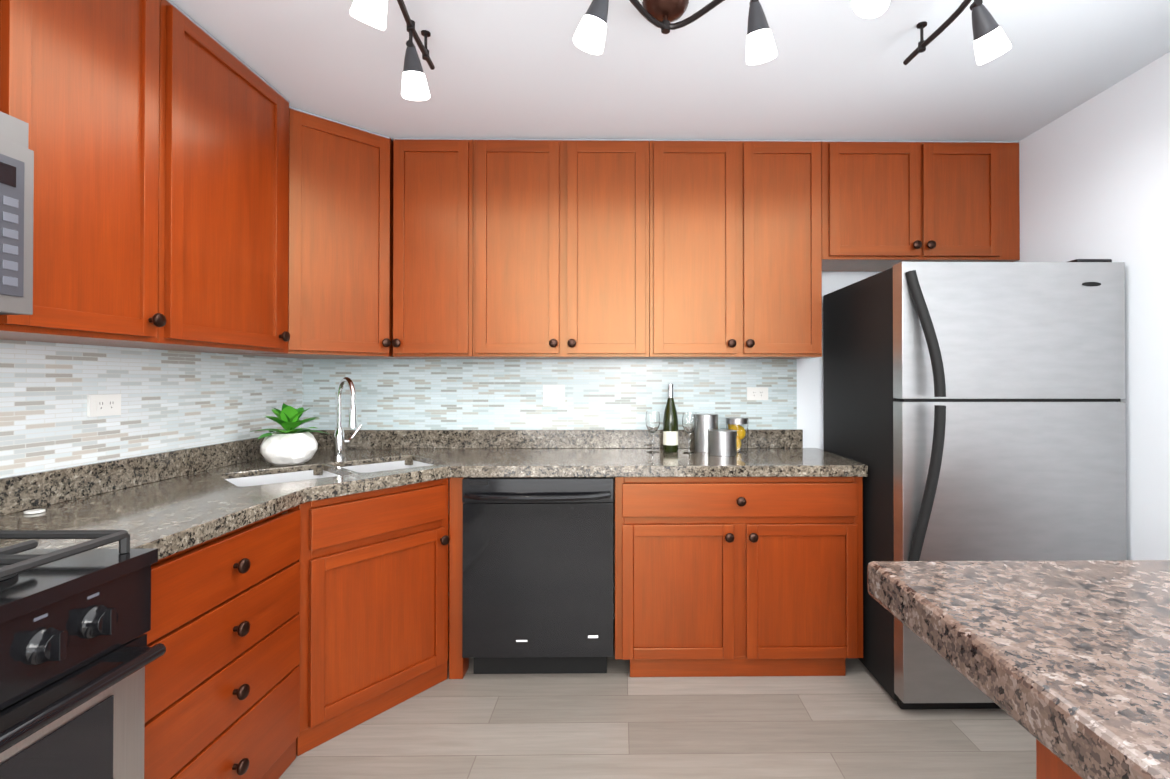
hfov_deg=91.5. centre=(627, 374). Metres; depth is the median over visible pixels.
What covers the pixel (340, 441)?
faucet
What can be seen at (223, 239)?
upper cabinet
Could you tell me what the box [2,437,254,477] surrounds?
wall
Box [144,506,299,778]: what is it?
drawers
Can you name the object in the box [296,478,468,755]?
base cabinet
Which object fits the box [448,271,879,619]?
wall
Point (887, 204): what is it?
upper cabinet
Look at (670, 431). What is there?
wine bottle
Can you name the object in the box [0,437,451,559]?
countertop
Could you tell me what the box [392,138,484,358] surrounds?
upper cabinet
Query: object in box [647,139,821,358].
upper cabinet
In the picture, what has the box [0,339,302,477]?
wall tile
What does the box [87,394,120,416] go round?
duplex electrical outlet
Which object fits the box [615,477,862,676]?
base cabinet
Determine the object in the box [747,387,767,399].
duplex electrical outlet
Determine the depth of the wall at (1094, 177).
2.18 m
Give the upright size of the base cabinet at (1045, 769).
0.858 m
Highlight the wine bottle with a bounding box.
[663,384,677,451]
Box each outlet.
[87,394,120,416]
[543,385,564,405]
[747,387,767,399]
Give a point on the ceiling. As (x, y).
(831, 70)
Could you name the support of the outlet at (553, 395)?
attached to the wall tile at (449, 394)
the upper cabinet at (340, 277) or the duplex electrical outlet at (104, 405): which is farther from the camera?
the upper cabinet at (340, 277)
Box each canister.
[695,413,717,451]
[709,429,736,455]
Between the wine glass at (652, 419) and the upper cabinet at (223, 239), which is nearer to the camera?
the upper cabinet at (223, 239)
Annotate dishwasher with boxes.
[462,477,613,673]
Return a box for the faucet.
[332,377,361,458]
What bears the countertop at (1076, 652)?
on the base cabinet at (1045, 769)
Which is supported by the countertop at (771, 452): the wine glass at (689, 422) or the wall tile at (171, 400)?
the wine glass at (689, 422)
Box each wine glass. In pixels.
[645,411,659,452]
[682,412,696,453]
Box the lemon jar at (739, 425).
[726,417,748,451]
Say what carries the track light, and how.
attached to the ceiling
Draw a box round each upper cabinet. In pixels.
[0,0,165,342]
[64,0,289,352]
[220,106,411,358]
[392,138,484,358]
[473,138,648,358]
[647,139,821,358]
[821,140,1019,271]
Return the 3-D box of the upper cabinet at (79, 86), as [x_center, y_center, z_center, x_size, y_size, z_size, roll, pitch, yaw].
[-1.534,-0.627,1.482,0.366,1.058,0.460,0,0,-1]
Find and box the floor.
[279,619,1035,778]
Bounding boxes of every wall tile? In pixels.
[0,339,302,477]
[302,359,796,429]
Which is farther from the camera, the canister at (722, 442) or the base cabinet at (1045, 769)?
the canister at (722, 442)
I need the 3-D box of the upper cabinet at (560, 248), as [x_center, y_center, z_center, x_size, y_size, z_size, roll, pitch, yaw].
[-0.321,-0.616,2.884,0.853,1.058,0.366,0,0,-1]
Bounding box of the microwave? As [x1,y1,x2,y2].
[0,111,33,314]
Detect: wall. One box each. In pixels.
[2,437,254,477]
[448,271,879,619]
[1014,52,1169,559]
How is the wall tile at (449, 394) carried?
attached to the wall at (810, 412)
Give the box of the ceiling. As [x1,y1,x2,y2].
[170,0,1169,140]
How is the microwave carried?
attached to the wall at (116, 459)
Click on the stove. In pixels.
(77, 655)
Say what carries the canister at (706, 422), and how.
on the countertop at (771, 452)
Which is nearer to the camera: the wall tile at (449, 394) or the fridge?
the fridge
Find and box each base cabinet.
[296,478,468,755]
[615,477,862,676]
[1036,752,1067,778]
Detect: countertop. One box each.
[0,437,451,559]
[236,377,867,477]
[868,560,1169,778]
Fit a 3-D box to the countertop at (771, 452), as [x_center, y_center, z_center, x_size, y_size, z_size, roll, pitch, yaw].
[-0.351,0.311,2.739,2.765,0.601,0.640,0,0,-1]
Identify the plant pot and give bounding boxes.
[250,403,327,465]
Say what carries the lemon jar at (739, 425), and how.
on the countertop at (771, 452)
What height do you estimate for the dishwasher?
0.866 m
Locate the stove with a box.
[0,530,165,778]
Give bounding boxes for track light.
[350,0,1010,100]
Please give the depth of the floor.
2.07 m
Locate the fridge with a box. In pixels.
[823,259,1126,708]

